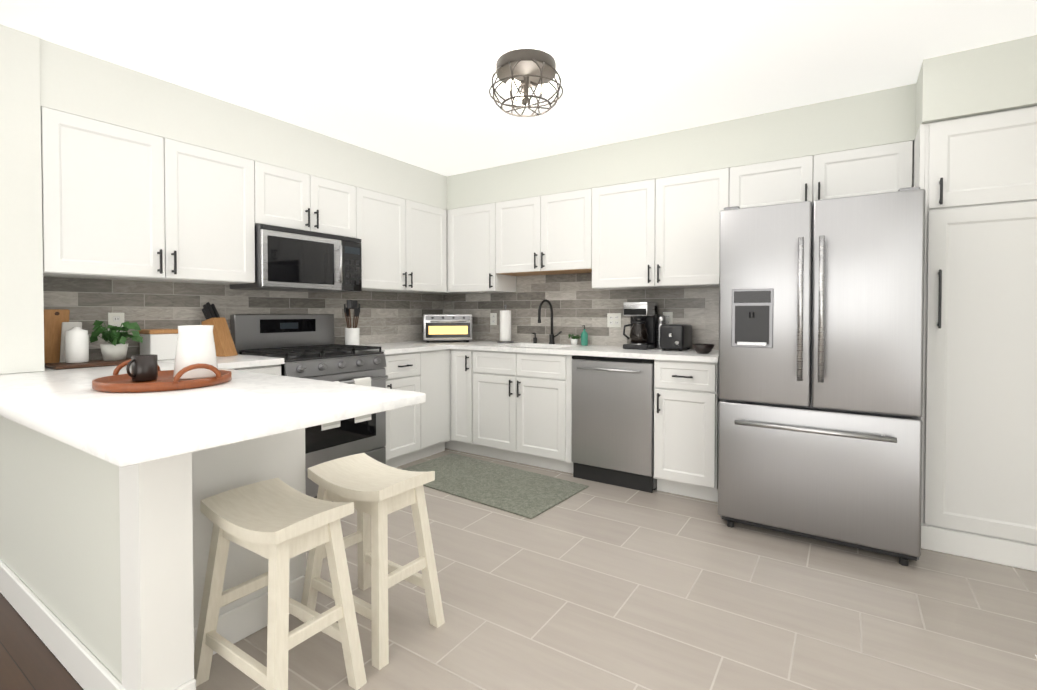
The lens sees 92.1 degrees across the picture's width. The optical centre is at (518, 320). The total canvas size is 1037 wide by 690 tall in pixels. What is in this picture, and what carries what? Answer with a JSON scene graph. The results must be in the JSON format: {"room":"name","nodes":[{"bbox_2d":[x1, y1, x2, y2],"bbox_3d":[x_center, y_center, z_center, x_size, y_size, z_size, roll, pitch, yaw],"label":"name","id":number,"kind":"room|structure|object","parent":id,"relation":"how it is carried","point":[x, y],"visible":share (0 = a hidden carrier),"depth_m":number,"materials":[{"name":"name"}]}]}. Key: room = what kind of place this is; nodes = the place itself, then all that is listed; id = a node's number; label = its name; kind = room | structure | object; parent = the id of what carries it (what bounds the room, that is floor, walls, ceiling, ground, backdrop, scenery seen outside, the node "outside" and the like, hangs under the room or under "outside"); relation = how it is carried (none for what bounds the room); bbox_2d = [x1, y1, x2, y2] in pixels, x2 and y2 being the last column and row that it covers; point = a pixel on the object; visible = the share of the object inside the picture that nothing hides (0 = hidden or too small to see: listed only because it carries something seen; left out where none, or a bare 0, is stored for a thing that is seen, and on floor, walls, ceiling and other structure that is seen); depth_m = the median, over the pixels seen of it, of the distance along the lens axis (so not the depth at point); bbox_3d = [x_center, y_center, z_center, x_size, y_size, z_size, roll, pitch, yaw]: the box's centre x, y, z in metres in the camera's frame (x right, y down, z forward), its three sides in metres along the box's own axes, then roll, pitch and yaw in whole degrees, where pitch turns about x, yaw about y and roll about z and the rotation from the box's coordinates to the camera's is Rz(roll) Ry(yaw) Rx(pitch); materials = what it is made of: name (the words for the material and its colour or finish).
{"room":"kitchen","nodes":[
{"label":"kitchen","id":0,"kind":"room"},
{"bbox_2d":[0,593,83,689],"bbox_3d":[-3.462,1.192,2.621,5.480,0.060,7.200,1,1,33],"label":"floor","id":1,"kind":"structure","parent":0,"point":[29,660],"depth_m":1.72,"materials":[{"name":"brown wood"}]},
{"bbox_2d":[0,24,193,689],"bbox_3d":[-1.761,-0.061,1.926,1.862,2.469,0.170,1,1,33],"label":"wall","id":2,"kind":"structure","parent":0,"point":[96,555],"depth_m":1.68,"materials":[{"name":"paint"}]},
{"bbox_2d":[0,559,124,689],"bbox_3d":[-1.852,1.111,1.908,1.992,0.125,0.015,1,1,33],"label":"baseboard","id":3,"kind":"structure","parent":2,"relation":"attached to","point":[84,666],"depth_m":1.73,"materials":[{"name":"white wood"}]},
{"bbox_2d":[0,0,1036,175],"bbox_3d":[-2.181,-1.345,1.808,8.470,0.100,7.320,1,1,33],"label":"ceiling","id":4,"kind":"structure","parent":0,"point":[408,81],"depth_m":2.45,"materials":[{"name":"paint"}]},
{"bbox_2d":[489,49,562,116],"bbox_3d":[0.038,-1.196,2.551,0.379,0.220,0.379,1,1,33],"label":"ceiling light fixture","id":5,"kind":"object","parent":4,"relation":"attached to","point":[524,70],"visible":1,"depth_m":2.49,"materials":[{"name":"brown metal"}]},
{"bbox_2d":[40,35,1036,342],"bbox_3d":[-2.264,-0.060,1.811,8.590,2.470,7.440,1,1,33],"label":"wall","id":6,"kind":"structure","parent":0,"point":[998,77],"depth_m":3.03,"materials":[{"name":"paint"}]},
{"bbox_2d":[41,107,256,284],"bbox_3d":[-2.070,-0.615,2.822,0.330,0.768,0.996,1,1,33],"label":"upper cabinet","id":7,"kind":"object","parent":6,"relation":"attached to","point":[120,203],"depth_m":2.65,"materials":[{"name":"white wood"}]},
{"bbox_2d":[43,276,442,360],"bbox_3d":[-1.623,-0.122,3.819,0.008,0.670,3.140,1,1,33],"label":"tile backsplash","id":8,"kind":"structure","parent":6,"relation":"attached to","point":[384,317],"depth_m":3.24,"materials":[{"name":"grey tile"}]},
{"bbox_2d":[108,313,124,331],"bbox_3d":[-2.271,0.014,2.823,0.009,0.115,0.075,1,1,33],"label":"electrical outlet plate","id":9,"kind":"object","parent":8,"relation":"attached to","point":[116,319],"visible":0.56,"depth_m":2.82,"materials":[{"name":"white plastic"}]},
{"bbox_2d":[257,162,360,238],"bbox_3d":[-1.582,-0.815,3.559,0.330,0.393,0.778,1,1,33],"label":"upper cabinet","id":10,"kind":"object","parent":6,"relation":"attached to","point":[286,198],"depth_m":3.44,"materials":[{"name":"white wood"}]},
{"bbox_2d":[230,224,361,292],"bbox_3d":[-1.533,-0.410,3.534,0.443,0.395,0.766,1,1,33],"label":"microwave","id":11,"kind":"object","parent":10,"relation":"attached to","point":[290,259],"visible":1,"depth_m":3.37,"materials":[{"name":"metal"}]},
{"bbox_2d":[361,188,448,293],"bbox_3d":[-1.088,-0.639,4.311,0.330,0.768,1.016,1,1,33],"label":"upper cabinet","id":12,"kind":"object","parent":6,"relation":"attached to","point":[405,243],"depth_m":4.20,"materials":[{"name":"white wood"}]},
{"bbox_2d":[449,203,515,293],"bbox_3d":[-0.351,-0.644,4.643,0.575,0.768,0.330,1,1,33],"label":"upper cabinet","id":13,"kind":"object","parent":6,"relation":"attached to","point":[472,229],"depth_m":4.49,"materials":[{"name":"white wood"}]},
{"bbox_2d":[497,188,592,278],"bbox_3d":[0.271,-0.713,4.232,0.915,0.618,0.330,1,1,33],"label":"upper cabinet","id":14,"kind":"object","parent":6,"relation":"attached to","point":[551,234],"depth_m":4.07,"materials":[{"name":"white wood"}]},
{"bbox_2d":[443,273,718,349],"bbox_3d":[0.442,-0.131,4.333,2.830,0.670,0.008,1,1,33],"label":"tile backsplash","id":15,"kind":"structure","parent":6,"relation":"attached to","point":[577,301],"depth_m":4.30,"materials":[{"name":"grey tile"}]},
{"bbox_2d":[490,313,496,324],"bbox_3d":[-0.239,-0.012,4.774,0.075,0.115,0.009,1,1,33],"label":"electrical outlet plate","id":16,"kind":"object","parent":15,"relation":"attached to","point":[493,318],"visible":1,"depth_m":4.77,"materials":[{"name":"white plastic"}]},
{"bbox_2d":[607,313,620,326],"bbox_3d":[0.783,-0.002,4.100,0.120,0.115,0.009,1,1,33],"label":"electrical outlet plate","id":17,"kind":"object","parent":15,"relation":"attached to","point":[613,319],"visible":1,"depth_m":4.10,"materials":[{"name":"white plastic"}]},
{"bbox_2d":[663,312,672,323],"bbox_3d":[1.151,-0.008,3.857,0.075,0.115,0.009,1,1,33],"label":"electrical outlet plate","id":18,"kind":"object","parent":15,"relation":"attached to","point":[669,317],"visible":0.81,"depth_m":3.85,"materials":[{"name":"white plastic"}]},
{"bbox_2d":[589,167,732,289],"bbox_3d":[1.066,-0.629,3.709,0.990,0.768,0.330,1,1,33],"label":"upper cabinet","id":19,"kind":"object","parent":6,"relation":"attached to","point":[658,233],"depth_m":3.55,"materials":[{"name":"white wood"}]},
{"bbox_2d":[733,140,912,207],"bbox_3d":[1.878,-0.841,3.171,0.954,0.328,0.330,1,1,33],"label":"upper cabinet","id":20,"kind":"object","parent":6,"relation":"attached to","point":[886,168],"depth_m":3.00,"materials":[{"name":"white wood"}]},
{"bbox_2d":[196,448,1036,689],"bbox_3d":[-0.811,1.220,0.874,4.870,0.060,7.200,1,1,33],"label":"floor","id":21,"kind":"structure","parent":0,"point":[594,585],"depth_m":2.02,"materials":[{"name":"beige tile"}]},
{"bbox_2d":[192,431,305,654],"bbox_3d":[-1.685,0.720,2.276,1.611,0.895,0.548,1,1,33],"label":"panel","id":22,"kind":"object","parent":21,"relation":"on","point":[282,457],"depth_m":1.84,"materials":[{"name":"wood"}]},
{"bbox_2d":[0,360,427,466],"bbox_3d":[-1.494,0.260,1.967,2.262,0.034,0.859,1,1,33],"label":"countertop","id":23,"kind":"structure","parent":22,"relation":"on","point":[119,429],"depth_m":1.44,"materials":[{"name":"white stone"}]},
{"bbox_2d":[44,309,81,362],"bbox_3d":[-2.369,0.086,2.593,0.091,0.287,0.145,1,1,33],"label":"cutting boards","id":24,"kind":"object","parent":23,"relation":"on","point":[57,324],"visible":0.58,"depth_m":2.57,"materials":[{"name":"brown wood"}]},
{"bbox_2d":[44,358,130,369],"bbox_3d":[-2.175,0.222,2.595,0.220,0.018,0.400,1,1,33],"label":"board","id":25,"kind":"object","parent":23,"relation":"on","point":[65,365],"visible":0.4,"depth_m":2.49,"materials":[{"name":"brown wood"}]},
{"bbox_2d":[65,327,88,362],"bbox_3d":[-2.238,0.123,2.534,0.092,0.180,0.091,1,1,33],"label":"canister","id":26,"kind":"object","parent":25,"relation":"on","point":[76,344],"visible":1,"depth_m":2.50,"materials":[{"name":"white ceramic"}]},
{"bbox_2d":[90,320,142,360],"bbox_3d":[-2.136,0.104,2.662,0.260,0.214,0.225,1,1,33],"label":"potted plant","id":27,"kind":"object","parent":25,"relation":"on","point":[116,349],"visible":1,"depth_m":2.64,"materials":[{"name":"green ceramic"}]},
{"bbox_2d":[138,329,177,359],"bbox_3d":[-2.086,0.139,2.901,0.160,0.175,0.150,1,1,33],"label":"box","id":28,"kind":"object","parent":23,"relation":"on","point":[161,344],"visible":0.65,"depth_m":2.85,"materials":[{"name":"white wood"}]},
{"bbox_2d":[92,359,231,392],"bbox_3d":[-1.339,0.198,1.900,0.453,0.089,0.430,1,1,33],"label":"round tray","id":29,"kind":"object","parent":23,"relation":"on","point":[116,382],"visible":0.73,"depth_m":1.79,"materials":[{"name":"brown wood"}]},
{"bbox_2d":[126,354,157,381],"bbox_3d":[-1.420,0.180,1.878,0.080,0.095,0.104,1,1,33],"label":"coffee mug","id":30,"kind":"object","parent":29,"relation":"on","point":[144,368],"visible":1,"depth_m":1.86,"materials":[{"name":"black ceramic"}]},
{"bbox_2d":[173,325,217,378],"bbox_3d":[-1.282,0.123,1.987,0.152,0.205,0.152,1,1,33],"label":"pitcher","id":31,"kind":"object","parent":29,"relation":"on","point":[195,344],"visible":0.94,"depth_m":1.93,"materials":[{"name":"ceramic"}]},
{"bbox_2d":[236,363,284,374],"bbox_3d":[-1.817,0.709,2.971,0.626,0.895,0.507,1,1,33],"label":"base cabinet","id":32,"kind":"object","parent":21,"relation":"on","point":[271,370],"depth_m":2.91,"materials":[{"name":"wood"}]},
{"bbox_2d":[168,355,283,366],"bbox_3d":[-1.801,0.244,2.971,0.644,0.034,0.478,1,1,33],"label":"countertop","id":33,"kind":"structure","parent":32,"relation":"on","point":[238,360],"depth_m":2.90,"materials":[{"name":"white stone"}]},
{"bbox_2d":[202,302,237,356],"bbox_3d":[-1.898,0.054,3.153,0.208,0.337,0.100,0,1,13],"label":"knife block","id":34,"kind":"object","parent":33,"relation":"on","point":[224,344],"visible":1,"depth_m":3.13,"materials":[{"name":"brown wood"}]},
{"bbox_2d":[194,478,366,689],"bbox_3d":[-0.782,0.878,1.621,0.484,0.600,0.316,1,1,33],"label":"stool","id":35,"kind":"object","parent":21,"relation":"on","point":[278,523],"visible":1,"depth_m":1.59,"materials":[{"name":"beige wood"}]},
{"bbox_2d":[231,314,387,497],"bbox_3d":[-1.409,0.554,3.467,0.726,1.190,0.770,1,1,33],"label":"gas range","id":36,"kind":"object","parent":21,"relation":"on","point":[304,346],"visible":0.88,"depth_m":3.40,"materials":[{"name":"silver metal"}]},
{"bbox_2d":[299,453,444,669],"bbox_3d":[-0.574,0.873,1.946,0.495,0.600,0.333,1,1,33],"label":"stool","id":37,"kind":"object","parent":21,"relation":"on","point":[376,492],"visible":1,"depth_m":1.90,"materials":[{"name":"beige wood"}]},
{"bbox_2d":[336,351,423,467],"bbox_3d":[-1.144,0.693,3.992,0.626,0.895,0.387,1,1,33],"label":"base cabinet","id":38,"kind":"object","parent":21,"relation":"on","point":[404,429],"depth_m":3.86,"materials":[{"name":"wood"}]},
{"bbox_2d":[360,343,451,354],"bbox_3d":[-1.045,0.225,4.118,0.644,0.034,0.719,1,1,33],"label":"countertop","id":39,"kind":"structure","parent":38,"relation":"on","point":[388,348],"depth_m":4.03,"materials":[{"name":"white stone"}]},
{"bbox_2d":[344,300,359,344],"bbox_3d":[-1.311,0.025,3.939,0.118,0.370,0.120,1,1,33],"label":"utensil crock","id":40,"kind":"object","parent":39,"relation":"on","point":[352,336],"visible":0.83,"depth_m":3.90,"materials":[{"name":"white ceramic"}]},
{"bbox_2d":[424,351,451,457],"bbox_3d":[-0.933,0.688,4.312,0.626,0.895,0.380,1,1,33],"label":"base cabinet","id":41,"kind":"object","parent":21,"relation":"on","point":[437,364],"depth_m":4.16,"materials":[{"name":"wood"}]},
{"bbox_2d":[452,351,471,452],"bbox_3d":[-0.305,0.685,4.466,0.220,0.895,0.627,1,1,33],"label":"base cabinet","id":42,"kind":"object","parent":21,"relation":"on","point":[461,360],"depth_m":4.21,"materials":[{"name":"wood"}]},
{"bbox_2d":[401,453,588,518],"bbox_3d":[-0.244,1.142,3.577,1.320,0.009,0.680,1,1,37],"label":"rug","id":43,"kind":"object","parent":21,"relation":"on","point":[524,493],"visible":0.83,"depth_m":3.47,"materials":[{"name":"green fabric"}]},
{"bbox_2d":[472,351,599,472],"bbox_3d":[0.171,0.690,4.152,0.921,0.895,0.627,1,1,33],"label":"base cabinet","id":44,"kind":"object","parent":21,"relation":"on","point":[522,404],"depth_m":3.87,"materials":[{"name":"wood"}]},
{"bbox_2d":[412,340,718,362],"bbox_3d":[0.229,0.226,4.095,2.796,0.034,0.645,1,1,33],"label":"countertop","id":45,"kind":"structure","parent":44,"relation":"on","point":[686,355],"depth_m":3.69,"materials":[{"name":"white stone"}]},
{"bbox_2d":[423,314,471,342],"bbox_3d":[-0.661,0.071,4.644,0.440,0.255,0.342,0,1,-12],"label":"toaster oven","id":46,"kind":"object","parent":45,"relation":"on","point":[442,327],"visible":0.98,"depth_m":4.51,"materials":[{"name":"silver metal"}]},
{"bbox_2d":[497,304,513,342],"bbox_3d":[-0.117,0.029,4.506,0.150,0.344,0.150,1,1,33],"label":"paper towel holder","id":47,"kind":"object","parent":45,"relation":"on","point":[505,325],"visible":1,"depth_m":4.46,"materials":[{"name":"paper"}]},
{"bbox_2d":[536,299,561,342],"bbox_3d":[0.266,0.013,4.249,0.127,0.386,0.251,1,1,33],"label":"faucet","id":48,"kind":"object","parent":45,"relation":"on","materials":[{"name":"black metal"}]},
{"bbox_2d":[568,334,580,344],"bbox_3d":[0.474,0.159,4.196,0.140,0.093,0.101,1,1,33],"label":"potted plant","id":49,"kind":"object","parent":45,"relation":"on","point":[574,340],"visible":0.98,"depth_m":4.18,"materials":[{"name":"white ceramic"}]},
{"bbox_2d":[581,325,587,345],"bbox_3d":[0.545,0.123,4.139,0.058,0.168,0.064,1,1,33],"label":"soap bottle","id":50,"kind":"object","parent":45,"relation":"on","point":[584,337],"visible":1,"depth_m":4.12,"materials":[{"name":"teal plastic"}]},
{"bbox_2d":[623,302,657,349],"bbox_3d":[0.921,0.037,3.785,0.193,0.350,0.240,1,1,33],"label":"coffee maker","id":51,"kind":"object","parent":45,"relation":"on","point":[643,321],"visible":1,"depth_m":3.72,"materials":[{"name":"black plastic"}]},
{"bbox_2d":[656,315,665,348],"bbox_3d":[1.079,0.085,3.778,0.076,0.255,0.076,1,1,33],"label":"milk frother","id":52,"kind":"object","parent":45,"relation":"on","point":[661,319],"visible":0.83,"depth_m":3.75,"materials":[{"name":"silver metal"}]},
{"bbox_2d":[660,324,691,350],"bbox_3d":[1.143,0.121,3.629,0.170,0.186,0.280,1,1,33],"label":"toaster","id":53,"kind":"object","parent":45,"relation":"on","point":[676,336],"visible":1,"depth_m":3.54,"materials":[{"name":"plastic"}]},
{"bbox_2d":[692,344,714,353],"bbox_3d":[1.234,0.189,3.342,0.150,0.060,0.150,1,1,33],"label":"bowl","id":54,"kind":"object","parent":45,"relation":"on","point":[703,348],"visible":1,"depth_m":3.30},
{"bbox_2d":[571,355,656,492],"bbox_3d":[0.785,0.699,3.697,0.596,0.891,0.655,1,1,33],"label":"dishwasher","id":55,"kind":"object","parent":21,"relation":"on","point":[612,429],"visible":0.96,"depth_m":3.45,"materials":[{"name":"metal"}]},
{"bbox_2d":[654,359,720,501],"bbox_3d":[1.227,0.702,3.456,0.398,0.895,0.627,1,1,33],"label":"base cabinet","id":56,"kind":"object","parent":21,"relation":"on","point":[686,399],"depth_m":3.19,"materials":[{"name":"wood"}]},
{"bbox_2d":[718,186,925,565],"bbox_3d":[1.714,0.265,2.885,0.895,1.785,0.976,1,1,33],"label":"refrigerator","id":57,"kind":"object","parent":21,"relation":"on","point":[821,350],"visible":1,"depth_m":2.49,"materials":[{"name":"metal"}]},
{"bbox_2d":[912,106,1036,571],"bbox_3d":[2.466,0.083,2.601,0.660,2.158,0.659,1,1,33],"label":"pantry cabinet","id":58,"kind":"object","parent":21,"relation":"on","point":[975,177],"visible":0.88,"depth_m":2.41,"materials":[{"name":"white wood"}]}
]}

